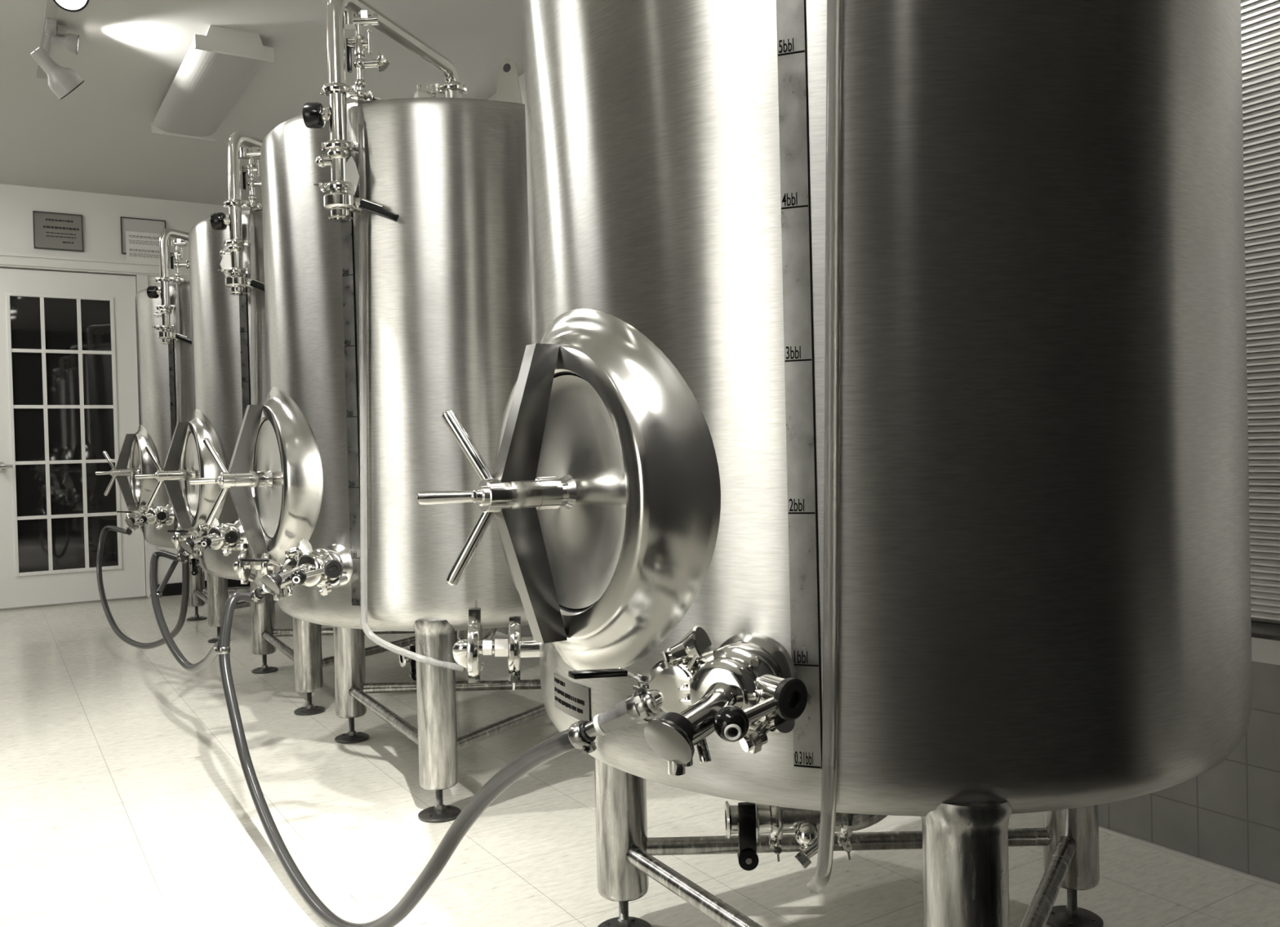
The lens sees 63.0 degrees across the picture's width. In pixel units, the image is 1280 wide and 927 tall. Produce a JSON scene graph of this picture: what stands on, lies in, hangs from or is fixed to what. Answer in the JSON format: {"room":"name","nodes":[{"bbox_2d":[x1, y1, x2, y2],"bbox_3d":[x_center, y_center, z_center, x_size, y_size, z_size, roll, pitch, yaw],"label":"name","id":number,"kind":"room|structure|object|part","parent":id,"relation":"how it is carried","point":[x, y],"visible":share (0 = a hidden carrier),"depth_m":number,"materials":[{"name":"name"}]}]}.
{"room":"processing plant","nodes":[
{"label":"processing plant","id":0,"kind":"room"},
{"bbox_2d":[0,183,249,597],"bbox_3d":[-4.315,-0.363,5.714,5.214,2.462,0.120,-2,1,-32],"label":"wall","id":1,"kind":"structure","parent":0,"point":[101,213],"depth_m":6.30,"materials":[{"name":"white paint"}]},
{"bbox_2d":[32,210,83,251],"bbox_3d":[-3.442,-1.372,6.182,0.257,0.218,0.016,-2,1,-32],"label":"frame","id":2,"kind":"object","parent":1,"relation":"attached to","point":[51,230],"visible":1,"depth_m":6.18,"materials":[{"name":"grey"}]},
{"bbox_2d":[0,267,146,610],"bbox_3d":[-3.420,-0.150,6.217,0.823,1.978,0.102,-2,1,-32],"label":"door","id":3,"kind":"structure","parent":1,"relation":"in","point":[68,375],"depth_m":6.22,"materials":[{"name":"white paint"}]},
{"bbox_3d":[-3.676,0.018,6.027,0.098,0.060,0.054,-2,1,-32],"label":"handle","id":4,"kind":"part","parent":3,"relation":"part of","materials":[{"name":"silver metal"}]},
{"bbox_3d":[-3.603,-0.823,6.125,0.152,0.306,0.004,-2,1,-32],"label":"pane","id":5,"kind":"part","parent":3,"relation":"part of","materials":[{"name":"clear glass"}]},
{"bbox_3d":[-3.595,-0.496,6.130,0.152,0.308,0.004,-2,1,-32],"label":"pane","id":6,"kind":"part","parent":3,"relation":"part of","materials":[{"name":"clear glass"}]},
{"bbox_3d":[-3.586,-0.168,6.135,0.152,0.308,0.004,-2,1,-32],"label":"pane","id":7,"kind":"part","parent":3,"relation":"part of","materials":[{"name":"clear glass"}]},
{"bbox_3d":[-3.578,0.157,6.139,0.152,0.302,0.004,-2,1,-32],"label":"pane","id":8,"kind":"part","parent":3,"relation":"part of","materials":[{"name":"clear glass"}]},
{"bbox_3d":[-3.570,0.482,6.144,0.152,0.308,0.004,-2,1,-32],"label":"pane","id":9,"kind":"part","parent":3,"relation":"part of","materials":[{"name":"clear glass"}]},
{"bbox_3d":[-3.449,-0.828,6.222,0.171,0.306,0.004,-2,1,-32],"label":"pane","id":10,"kind":"part","parent":3,"relation":"part of","materials":[{"name":"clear glass"}]},
{"bbox_3d":[-3.441,-0.501,6.227,0.171,0.308,0.004,-2,1,-32],"label":"pane","id":11,"kind":"part","parent":3,"relation":"part of","materials":[{"name":"clear glass"}]},
{"bbox_3d":[-3.433,-0.173,6.232,0.171,0.308,0.004,-2,1,-32],"label":"pane","id":12,"kind":"part","parent":3,"relation":"part of","materials":[{"name":"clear glass"}]},
{"bbox_3d":[-3.425,0.151,6.236,0.171,0.302,0.004,-2,1,-32],"label":"pane","id":13,"kind":"part","parent":3,"relation":"part of","materials":[{"name":"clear glass"}]},
{"bbox_3d":[-3.417,0.476,6.241,0.171,0.308,0.004,-2,1,-32],"label":"pane","id":14,"kind":"part","parent":3,"relation":"part of","materials":[{"name":"clear glass"}]},
{"bbox_3d":[-3.293,-0.833,6.321,0.159,0.306,0.004,-2,1,-32],"label":"pane","id":15,"kind":"part","parent":3,"relation":"part of","materials":[{"name":"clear glass"}]},
{"bbox_3d":[-3.285,-0.507,6.325,0.159,0.308,0.004,-2,1,-32],"label":"pane","id":16,"kind":"part","parent":3,"relation":"part of","materials":[{"name":"clear glass"}]},
{"bbox_3d":[-3.276,-0.179,6.330,0.159,0.308,0.004,-2,1,-32],"label":"pane","id":17,"kind":"part","parent":3,"relation":"part of","materials":[{"name":"clear glass"}]},
{"bbox_3d":[-3.268,0.146,6.335,0.159,0.302,0.004,-2,1,-32],"label":"pane","id":18,"kind":"part","parent":3,"relation":"part of","materials":[{"name":"clear glass"}]},
{"bbox_3d":[-3.260,0.471,6.340,0.159,0.308,0.004,-2,1,-32],"label":"pane","id":19,"kind":"part","parent":3,"relation":"part of","materials":[{"name":"clear glass"}]},
{"bbox_2d":[0,252,189,277],"bbox_3d":[-4.302,-1.155,5.632,5.194,0.076,0.035,-2,1,-32],"label":"trim","id":20,"kind":"structure","parent":1,"relation":"attached to","point":[6,259],"depth_m":6.24,"materials":[{"name":"white paint"}]},
{"bbox_2d":[125,231,159,262],"bbox_3d":[-3.033,-1.329,6.429,0.237,0.182,0.002,-2,1,-32],"label":"posted notice","id":21,"kind":"object","parent":1,"relation":"attached to","point":[140,246],"visible":0.77,"depth_m":6.42,"materials":[{"name":"white paper"}]},
{"bbox_2d":[120,216,165,253],"bbox_3d":[-3.054,-1.392,6.427,0.253,0.224,0.016,-2,1,-32],"label":"frame","id":22,"kind":"object","parent":1,"relation":"attached to","point":[127,224],"visible":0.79,"depth_m":6.41,"materials":[{"name":"grey"}]},
{"bbox_2d":[137,274,155,597],"bbox_3d":[-3.416,-0.154,6.202,0.953,1.984,0.013,-2,1,-32],"label":"trim","id":23,"kind":"structure","parent":1,"relation":"attached to","point":[142,280],"depth_m":6.43,"materials":[{"name":"white paint"}]},
{"bbox_2d":[158,578,250,595],"bbox_3d":[-4.258,0.830,5.669,5.194,0.074,0.014,-2,1,-32],"label":"baseboard","id":24,"kind":"structure","parent":1,"relation":"attached to","point":[171,588],"depth_m":6.53,"materials":[{"name":"black rubber"}]},
{"bbox_2d":[0,0,524,208],"bbox_3d":[-1.936,-1.659,1.870,5.454,0.120,9.164,-2,1,-32],"label":"ceiling","id":25,"kind":"structure","parent":0,"point":[99,138],"depth_m":4.43,"materials":[{"name":"grey paint"}]},
{"bbox_2d":[35,0,57,79],"bbox_3d":[-0.998,-1.614,1.974,0.038,0.020,5.600,-2,1,-32],"label":"ceiling track","id":26,"kind":"object","parent":25,"relation":"attached to","point":[51,8],"visible":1,"depth_m":3.83,"materials":[{"name":"grey metal"}]},
{"bbox_2d":[31,17,84,100],"bbox_3d":[-2.132,-1.466,3.822,0.171,0.271,0.118,-2,1,-34],"label":"track spotlight","id":27,"kind":"object","parent":26,"relation":"attached to","point":[62,81],"visible":1,"depth_m":3.79,"materials":[{"name":"grey metal"}]},
{"bbox_3d":[-2.132,-1.417,3.822,0.168,0.165,0.116,-2,1,-34],"label":"lamp shade","id":28,"kind":"part","parent":27,"relation":"part of","materials":[{"name":"grey metal"}]},
{"bbox_2d":[49,24,79,54],"bbox_3d":[-2.134,-1.561,3.864,0.110,0.084,0.090,-2,1,-34],"label":"track spotlight","id":29,"kind":"object","parent":26,"relation":"attached to","point":[69,42],"visible":0.8,"depth_m":3.85,"materials":[{"name":"grey metal"}]},
{"bbox_3d":[-2.131,-1.555,3.858,0.108,0.071,0.071,-2,1,-34],"label":"lamp shade","id":30,"kind":"part","parent":29,"relation":"part of","materials":[{"name":"grey metal"}]},
{"bbox_2d":[53,0,88,12],"bbox_3d":[-1.881,-1.539,3.432,0.115,0.140,0.182,-2,1,-34],"label":"track spotlight","id":31,"kind":"object","parent":26,"relation":"attached to","point":[71,6],"visible":1,"depth_m":3.40,"materials":[{"name":"grey"}]},
{"bbox_3d":[-1.858,-1.529,3.401,0.098,0.093,0.077,-2,1,-34],"label":"bulb","id":32,"kind":"part","parent":31,"relation":"part of","materials":[{"name":"white glass"}]},
{"bbox_2d":[151,25,274,141],"bbox_3d":[-1.845,-1.592,4.448,0.283,0.092,1.180,-2,1,-32],"label":"fluorescent fixture","id":33,"kind":"object","parent":25,"relation":"attached to","point":[218,66],"visible":1,"depth_m":4.26,"materials":[{"name":"white metal"}]},
{"bbox_3d":[-2.155,-1.591,4.940,0.283,0.092,0.018,-2,1,-32],"label":"plate","id":34,"kind":"part","parent":33,"relation":"part of","materials":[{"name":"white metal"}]},
{"bbox_3d":[-1.535,-1.593,3.957,0.283,0.092,0.018,-2,1,-32],"label":"plate","id":35,"kind":"part","parent":33,"relation":"part of","materials":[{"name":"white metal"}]},
{"bbox_2d":[0,592,1279,926],"bbox_3d":[-1.872,0.922,1.907,5.454,0.120,9.164,-2,1,-32],"label":"floor","id":36,"kind":"structure","parent":0,"point":[126,799],"depth_m":2.38,"materials":[{"name":"tile"}]},
{"bbox_2d":[95,228,275,642],"bbox_3d":[-2.051,-0.134,5.221,1.188,1.902,0.999,-2,1,-34],"label":"tank","id":37,"kind":"object","parent":36,"relation":"on","point":[162,311],"visible":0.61,"depth_m":4.83,"materials":[{"name":"silver metal"}]},
{"bbox_3d":[-2.538,0.045,4.951,0.086,0.017,0.017,-1,1,-1],"label":"spindle handle","id":38,"kind":"part","parent":37,"relation":"part of","materials":[{"name":"silver metal"}]},
{"bbox_3d":[-2.519,-0.013,4.962,0.067,0.097,0.017,-1,1,9],"label":"spindle handle","id":39,"kind":"part","parent":37,"relation":"part of","materials":[{"name":"silver metal"}]},
{"bbox_3d":[-2.517,0.103,4.963,0.067,0.101,0.017,-1,1,13],"label":"spindle handle","id":40,"kind":"part","parent":37,"relation":"part of","materials":[{"name":"silver metal"}]},
{"bbox_3d":[-2.394,0.040,5.010,0.036,0.297,0.297,-2,1,-34],"label":"manway door","id":41,"kind":"part","parent":37,"relation":"part of","materials":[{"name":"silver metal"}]},
{"bbox_2d":[96,524,189,648],"bbox_3d":[-2.092,0.519,4.331,0.166,0.452,1.650,-2,1,-34],"label":"hose","id":42,"kind":"object","parent":37,"relation":"attached to","point":[185,566],"visible":0.93,"depth_m":4.33,"materials":[{"name":"grey rubber"}]},
{"bbox_3d":[-2.226,0.250,4.679,0.034,0.034,0.034,-2,1,-34],"label":"ball knob","id":43,"kind":"part","parent":37,"relation":"part of","materials":[{"name":"black plastic"}]},
{"bbox_3d":[-2.198,0.243,4.702,0.074,0.025,0.014,-2,1,-39],"label":"handle rod","id":44,"kind":"part","parent":37,"relation":"part of","materials":[{"name":"silver metal"}]},
{"bbox_3d":[-2.214,-0.778,4.751,0.041,0.057,0.056,-1,1,0],"label":"regulator knob","id":45,"kind":"part","parent":37,"relation":"part of","materials":[{"name":"black plastic"}]},
{"bbox_3d":[-2.180,-0.778,4.751,0.041,0.028,0.032,-1,1,0],"label":"valve stem","id":46,"kind":"part","parent":37,"relation":"part of","materials":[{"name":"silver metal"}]},
{"bbox_3d":[-2.164,0.236,4.723,0.041,0.041,0.013,-2,1,-38],"label":"handle","id":47,"kind":"part","parent":37,"relation":"part of","materials":[{"name":"black plastic"}]},
{"bbox_3d":[-2.147,-0.929,4.791,0.010,0.075,0.012,-1,1,0],"label":"lever","id":48,"kind":"part","parent":37,"relation":"part of","materials":[{"name":"black plastic"}]},
{"bbox_3d":[-2.115,-0.575,4.754,0.027,0.036,0.024,-1,1,0],"label":"valve stem","id":49,"kind":"part","parent":37,"relation":"part of","materials":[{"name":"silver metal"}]},
{"bbox_3d":[-2.068,-0.563,4.748,0.090,0.050,0.015,-1,1,7],"label":"valve handle","id":50,"kind":"part","parent":37,"relation":"part of","materials":[{"name":"black plastic"}]},
{"bbox_2d":[178,259,189,268],"bbox_3d":[-2.089,-0.913,4.795,0.068,0.042,0.034,-1,1,8],"label":"outlet","id":51,"kind":"object","parent":37,"relation":"attached to","point":[186,264],"depth_m":4.78,"materials":[{"name":"silver metal"}]},
{"bbox_3d":[-2.169,0.501,5.087,0.027,0.087,0.018,-1,1,0],"label":"drain handle","id":52,"kind":"part","parent":37,"relation":"part of","materials":[{"name":"black plastic"}]},
{"bbox_3d":[-2.346,0.555,5.509,0.104,0.390,0.104,-2,1,-34],"label":"leg","id":53,"kind":"part","parent":37,"relation":"part of","materials":[{"name":"metal"}]},
{"bbox_3d":[-2.341,0.779,5.513,0.021,0.067,0.024,-2,1,-34],"label":"threaded rod","id":54,"kind":"part","parent":37,"relation":"part of","materials":[{"name":"silver metal"}]},
{"bbox_3d":[-1.955,0.555,4.833,0.104,0.390,0.104,-2,1,-34],"label":"leg","id":55,"kind":"part","parent":37,"relation":"part of","materials":[{"name":"metal"}]},
{"bbox_3d":[-1.950,0.778,4.837,0.021,0.067,0.024,-2,1,-34],"label":"threaded rod","id":56,"kind":"part","parent":37,"relation":"part of","materials":[{"name":"silver metal"}]},
{"bbox_2d":[134,132,466,715],"bbox_3d":[-1.194,-0.136,3.837,1.188,1.902,0.999,-2,1,-34],"label":"tank","id":57,"kind":"object","parent":36,"relation":"on","point":[228,326],"visible":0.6,"depth_m":3.46,"materials":[{"name":"silver metal"}]},
{"bbox_3d":[-1.681,0.044,3.567,0.086,0.017,0.017,-1,1,-1],"label":"spindle handle","id":58,"kind":"part","parent":57,"relation":"part of","materials":[{"name":"silver metal"}]},
{"bbox_3d":[-1.663,-0.015,3.578,0.067,0.097,0.017,-1,1,9],"label":"spindle handle","id":59,"kind":"part","parent":57,"relation":"part of","materials":[{"name":"silver metal"}]},
{"bbox_3d":[-1.660,0.101,3.580,0.067,0.101,0.017,-1,1,9],"label":"spindle handle","id":60,"kind":"part","parent":57,"relation":"part of","materials":[{"name":"silver metal"}]},
{"bbox_2d":[149,537,219,671],"bbox_3d":[-1.335,0.440,3.041,0.149,0.356,1.379,-2,1,-26],"label":"hose","id":61,"kind":"object","parent":57,"relation":"attached to","point":[156,593],"visible":0.93,"depth_m":3.37,"materials":[{"name":"grey rubber"}]},
{"bbox_3d":[-1.538,0.039,3.626,0.036,0.297,0.297,-2,1,-34],"label":"manway door","id":62,"kind":"part","parent":57,"relation":"part of","materials":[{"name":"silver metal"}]},
{"bbox_3d":[-1.462,0.230,3.418,0.013,0.026,0.045,-1,1,34],"label":"lever","id":63,"kind":"part","parent":57,"relation":"part of","materials":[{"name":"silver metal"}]},
{"bbox_3d":[-1.369,0.248,3.295,0.034,0.034,0.034,-2,1,-34],"label":"ball knob","id":64,"kind":"part","parent":57,"relation":"part of","materials":[{"name":"black plastic"}]},
{"bbox_3d":[-1.341,0.242,3.318,0.074,0.025,0.014,-2,1,-39],"label":"handle rod","id":65,"kind":"part","parent":57,"relation":"part of","materials":[{"name":"silver metal"}]},
{"bbox_3d":[-1.358,-0.780,3.367,0.041,0.057,0.056,-1,1,0],"label":"regulator knob","id":66,"kind":"part","parent":57,"relation":"part of","materials":[{"name":"black plastic"}]},
{"bbox_2d":[220,253,231,276],"bbox_3d":[-1.332,-0.651,3.360,0.034,0.105,0.010,-2,1,-9],"label":"paper tag","id":67,"kind":"object","parent":57,"relation":"on","point":[225,263],"visible":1,"depth_m":3.36,"materials":[{"name":"white paper"}]},
{"bbox_3d":[-1.324,-0.780,3.367,0.041,0.028,0.032,-1,1,0],"label":"valve stem","id":68,"kind":"part","parent":57,"relation":"part of","materials":[{"name":"silver metal"}]},
{"bbox_3d":[-1.307,0.235,3.339,0.041,0.041,0.013,-2,1,-38],"label":"handle","id":69,"kind":"part","parent":57,"relation":"part of","materials":[{"name":"black plastic"}]},
{"bbox_3d":[-1.290,-0.930,3.407,0.010,0.075,0.012,-1,1,0],"label":"lever","id":70,"kind":"part","parent":57,"relation":"part of","materials":[{"name":"black plastic"}]},
{"bbox_3d":[-1.258,-0.577,3.370,0.027,0.036,0.024,-1,1,0],"label":"valve stem","id":71,"kind":"part","parent":57,"relation":"part of","materials":[{"name":"silver metal"}]},
{"bbox_3d":[-1.212,-0.564,3.364,0.090,0.050,0.015,-1,1,7],"label":"valve handle","id":72,"kind":"part","parent":57,"relation":"part of","materials":[{"name":"black plastic"}]},
{"bbox_2d":[253,180,261,186],"bbox_3d":[-1.232,-0.915,3.410,0.068,0.042,0.034,-1,1,8],"label":"outlet","id":73,"kind":"object","parent":57,"relation":"attached to","point":[256,184],"depth_m":3.40,"materials":[{"name":"silver metal"}]},
{"bbox_3d":[-1.490,0.553,4.125,0.104,0.390,0.104,-2,1,-34],"label":"leg","id":74,"kind":"part","parent":57,"relation":"part of","materials":[{"name":"metal"}]},
{"bbox_3d":[-1.484,0.777,4.128,0.021,0.067,0.024,-2,1,-34],"label":"threaded rod","id":75,"kind":"part","parent":57,"relation":"part of","materials":[{"name":"silver metal"}]},
{"bbox_3d":[-1.099,0.553,3.449,0.104,0.390,0.104,-2,1,-34],"label":"leg","id":76,"kind":"part","parent":57,"relation":"part of","materials":[{"name":"metal"}]},
{"bbox_3d":[-1.093,0.777,3.453,0.021,0.067,0.024,-2,1,-34],"label":"threaded rod","id":77,"kind":"part","parent":57,"relation":"part of","materials":[{"name":"silver metal"}]},
{"bbox_3d":[-0.709,0.534,4.126,0.104,0.390,0.104,-2,1,-34],"label":"leg","id":78,"kind":"part","parent":57,"relation":"part of","materials":[{"name":"metal"}]},
{"bbox_2d":[188,0,546,822],"bbox_3d":[-0.569,-0.137,2.817,1.188,1.902,0.999,-2,1,-34],"label":"tank","id":79,"kind":"object","parent":36,"relation":"on","point":[394,304],"visible":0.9,"depth_m":2.39,"materials":[{"name":"silver metal"}]},
{"bbox_3d":[-1.056,0.043,2.547,0.086,0.017,0.017,-1,1,-1],"label":"spindle handle","id":80,"kind":"part","parent":79,"relation":"part of","materials":[{"name":"silver metal"}]},
{"bbox_3d":[-1.037,-0.016,2.557,0.067,0.097,0.017,-1,1,9],"label":"spindle handle","id":81,"kind":"part","parent":79,"relation":"part of","materials":[{"name":"silver metal"}]},
{"bbox_3d":[-1.034,0.100,2.559,0.067,0.101,0.017,-1,1,9],"label":"spindle handle","id":82,"kind":"part","parent":79,"relation":"part of","materials":[{"name":"silver metal"}]},
{"bbox_3d":[-0.912,0.038,2.606,0.036,0.297,0.297,-2,1,-34],"label":"manway door","id":83,"kind":"part","parent":79,"relation":"part of","materials":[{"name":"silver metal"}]},
{"bbox_3d":[-0.836,0.229,2.397,0.013,0.026,0.045,-1,1,34],"label":"lever","id":84,"kind":"part","parent":79,"relation":"part of","materials":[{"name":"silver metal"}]},
{"bbox_3d":[-0.825,0.247,2.420,0.022,0.036,0.025,-2,1,-34],"label":"valve stem","id":85,"kind":"part","parent":79,"relation":"part of","materials":[{"name":"silver metal"}]},
{"bbox_3d":[-0.744,0.247,2.275,0.034,0.034,0.034,-2,1,-34],"label":"ball knob","id":86,"kind":"part","parent":79,"relation":"part of","materials":[{"name":"black plastic"}]},
{"bbox_3d":[-0.732,-0.781,2.346,0.041,0.057,0.056,-1,1,0],"label":"regulator knob","id":87,"kind":"part","parent":79,"relation":"part of","materials":[{"name":"black plastic"}]},
{"bbox_3d":[-0.716,0.241,2.297,0.074,0.025,0.014,-2,1,-39],"label":"handle rod","id":88,"kind":"part","parent":79,"relation":"part of","materials":[{"name":"silver metal"}]},
{"bbox_3d":[-0.707,0.234,2.342,0.050,0.036,0.066,-2,1,-34],"label":"pull handle","id":89,"kind":"part","parent":79,"relation":"part of","materials":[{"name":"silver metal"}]},
{"bbox_3d":[-0.698,-0.781,2.346,0.041,0.028,0.032,-1,1,0],"label":"valve stem","id":90,"kind":"part","parent":79,"relation":"part of","materials":[{"name":"silver metal"}]},
{"bbox_3d":[-0.682,0.234,2.318,0.041,0.041,0.013,-2,1,-38],"label":"handle","id":91,"kind":"part","parent":79,"relation":"part of","materials":[{"name":"black rubber"}]},
{"bbox_3d":[-0.664,-0.931,2.386,0.010,0.075,0.012,-1,1,0],"label":"lever","id":92,"kind":"part","parent":79,"relation":"part of","materials":[{"name":"black plastic"}]},
{"bbox_3d":[-0.864,0.552,3.105,0.104,0.390,0.104,-2,1,-34],"label":"leg","id":93,"kind":"part","parent":79,"relation":"part of","materials":[{"name":"metal"}]},
{"bbox_3d":[-0.858,0.776,3.108,0.021,0.067,0.024,-2,1,-34],"label":"threaded rod","id":94,"kind":"part","parent":79,"relation":"part of","materials":[{"name":"silver metal"}]},
{"bbox_2d":[345,154,359,195],"bbox_3d":[-0.643,-0.653,2.339,0.034,0.106,0.010,-1,1,9],"label":"paper tag","id":95,"kind":"object","parent":79,"relation":"on","point":[352,175],"visible":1,"depth_m":2.34,"materials":[{"name":"white paper"}]},
{"bbox_3d":[-0.633,-0.578,2.349,0.027,0.036,0.024,-1,1,0],"label":"valve stem","id":96,"kind":"part","parent":79,"relation":"part of","materials":[{"name":"silver metal"}]},
{"bbox_2d":[363,52,389,71],"bbox_3d":[-0.606,-0.916,2.390,0.068,0.042,0.034,-1,1,8],"label":"outlet","id":97,"kind":"object","parent":79,"relation":"attached to","point":[380,63],"depth_m":2.38,"materials":[{"name":"silver metal"}]},
{"bbox_3d":[-0.586,-0.565,2.343,0.090,0.050,0.015,-1,1,7],"label":"valve handle","id":98,"kind":"part","parent":79,"relation":"part of","materials":[{"name":"black plastic"}]},
{"bbox_2d":[213,586,596,926],"bbox_3d":[-0.503,0.552,1.808,0.126,0.525,1.580,-2,1,-34],"label":"hose","id":99,"kind":"object","parent":79,"relation":"attached to","point":[574,737],"visible":0.99,"depth_m":1.60,"materials":[{"name":"grey rubber"}]},
{"bbox_3d":[-0.560,0.496,2.603,0.027,0.087,0.018,-2,1,-30],"label":"drain handle","id":100,"kind":"part","parent":79,"relation":"part of","materials":[{"name":"black plastic"}]},
{"bbox_3d":[-0.473,0.552,2.429,0.104,0.390,0.104,-2,1,-34],"label":"leg","id":101,"kind":"part","parent":79,"relation":"part of","materials":[{"name":"metal"}]},
{"bbox_3d":[-0.467,0.776,2.432,0.021,0.067,0.024,-2,1,-34],"label":"threaded rod","id":102,"kind":"part","parent":79,"relation":"part of","materials":[{"name":"silver metal"}]},
{"bbox_2d":[416,0,1252,926],"bbox_3d":[0.261,-0.139,1.527,1.188,1.902,0.999,-2,1,-34],"label":"tank","id":103,"kind":"object","parent":36,"relation":"on","point":[872,442],"visible":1,"depth_m":1.12,"materials":[{"name":"metal"}]},
{"bbox_3d":[-0.226,0.041,1.257,0.086,0.017,0.017,-1,1,-1],"label":"spindle handle","id":104,"kind":"part","parent":103,"relation":"part of","materials":[{"name":"silver metal"}]},
{"bbox_3d":[-0.207,-0.018,1.268,0.067,0.097,0.017,-1,1,9],"label":"spindle handle","id":105,"kind":"part","parent":103,"relation":"part of","materials":[{"name":"silver metal"}]},
{"bbox_3d":[-0.205,0.098,1.268,0.067,0.101,0.017,-1,1,13],"label":"spindle handle","id":106,"kind":"part","parent":103,"relation":"part of","materials":[{"name":"silver metal"}]},
{"bbox_3d":[-0.090,0.303,1.351,0.005,0.045,0.109,-2,1,-28],"label":"name plate","id":107,"kind":"part","parent":103,"relation":"part of","materials":[{"name":"silver metal"}]},
{"bbox_3d":[-0.082,0.035,1.316,0.036,0.297,0.297,-2,1,-34],"label":"manway door","id":108,"kind":"part","parent":103,"relation":"part of","materials":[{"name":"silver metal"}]},
{"bbox_3d":[-0.034,0.550,1.815,0.104,0.390,0.104,-2,1,-34],"label":"leg","id":109,"kind":"part","parent":103,"relation":"part of","materials":[{"name":"metal"}]},
{"bbox_3d":[-0.028,0.774,1.818,0.021,0.067,0.024,-2,1,-34],"label":"threaded rod","id":110,"kind":"part","parent":103,"relation":"part of","materials":[{"name":"silver metal"}]},
{"bbox_3d":[-0.006,0.226,1.107,0.013,0.026,0.045,-1,1,34],"label":"lever","id":111,"kind":"part","parent":103,"relation":"part of","materials":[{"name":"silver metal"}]},
{"bbox_3d":[0.005,0.245,1.130,0.022,0.036,0.025,-2,1,-34],"label":"valve stem","id":112,"kind":"part","parent":103,"relation":"part of","materials":[{"name":"silver metal"}]},
{"bbox_3d":[0.086,0.245,0.985,0.034,0.034,0.034,-2,1,-34],"label":"ball knob","id":113,"kind":"part","parent":103,"relation":"part of","materials":[{"name":"black plastic"}]},
{"bbox_3d":[0.143,0.496,1.393,0.027,0.087,0.018,-1,1,0],"label":"drain handle","id":114,"kind":"part","parent":103,"relation":"part of","materials":[{"name":"black plastic"}]},
{"bbox_3d":[0.123,0.232,1.052,0.050,0.036,0.066,-2,1,-34],"label":"pull handle","id":115,"kind":"part","parent":103,"relation":"part of","materials":[{"name":"silver metal"}]},
{"bbox_3d":[0.114,0.238,1.008,0.074,0.025,0.014,-2,1,-39],"label":"handle rod","id":116,"kind":"part","parent":103,"relation":"part of","materials":[{"name":"silver metal"}]},
{"bbox_3d":[0.148,0.231,1.028,0.041,0.041,0.013,-2,1,-38],"label":"handle","id":117,"kind":"part","parent":103,"relation":"part of","materials":[{"name":"black rubber"}]},
{"bbox_3d":[0.357,0.550,1.139,0.104,0.390,0.104,-2,1,-34],"label":"leg","id":118,"kind":"part","parent":103,"relation":"part of","materials":[{"name":"metal"}]},
{"bbox_3d":[0.747,0.531,1.815,0.104,0.390,0.104,-2,1,-34],"label":"leg","id":119,"kind":"part","parent":103,"relation":"part of","materials":[{"name":"metal"}]},
{"bbox_3d":[0.752,0.754,1.819,0.021,0.067,0.024,-2,1,-34],"label":"threaded rod","id":120,"kind":"part","parent":103,"relation":"part of","materials":[{"name":"silver metal"}]},
{"bbox_2d":[488,73,1279,638],"bbox_3d":[-0.152,-0.659,4.098,0.122,2.032,7.054,-2,1,-32],"label":"wall","id":121,"kind":"structure","parent":0,"point":[521,77],"depth_m":4.49,"materials":[{"name":"white paint"}]},
{"bbox_2d":[495,631,1279,888],"bbox_3d":[0.326,0.784,3.292,0.011,0.007,8.924,-2,1,-32],"label":"baseboard","id":122,"kind":"structure","parent":121,"relation":"attached to","point":[1259,879],"depth_m":2.07,"materials":[{"name":"white paint"}]},
{"bbox_2d":[496,624,1279,883],"bbox_3d":[0.375,0.570,3.323,0.127,0.430,8.924,-2,1,-32],"label":"tile wainscoting","id":123,"kind":"structure","parent":121,"relation":"attached to","point":[1228,814],"depth_m":2.00,"materials":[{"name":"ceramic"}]},
{"bbox_2d":[1240,0,1279,635],"bbox_3d":[1.194,-0.539,1.799,0.031,1.704,1.710,-2,1,-32],"label":"window blinds","id":124,"kind":"object","parent":121,"relation":"attached to","point":[1260,19],"visible":0.02,"depth_m":1.90,"materials":[{"name":"white plastic"}]},
{"bbox_3d":[1.215,0.302,1.811,0.022,0.020,1.710,-2,1,-32],"label":"rail","id":125,"kind":"part","parent":124,"relation":"part of","materials":[{"name":"grey plastic"}]},
{"bbox_2d":[1250,617,1279,623],"bbox_3d":[1.270,-0.541,1.847,0.061,1.710,1.730,-2,1,-32],"label":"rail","id":126,"kind":"structure","parent":121,"relation":"in","point":[1252,618],"depth_m":1.97,"materials":[{"name":"white paint"}]},
{"bbox_2d":[1251,635,1279,664],"bbox_3d":[1.232,0.347,1.822,0.020,0.047,1.830,-2,1,-32],"label":"trim","id":127,"kind":"structure","parent":121,"relation":"attached to","point":[1264,649],"depth_m":1.93,"materials":[{"name":"white paint"}]}
]}

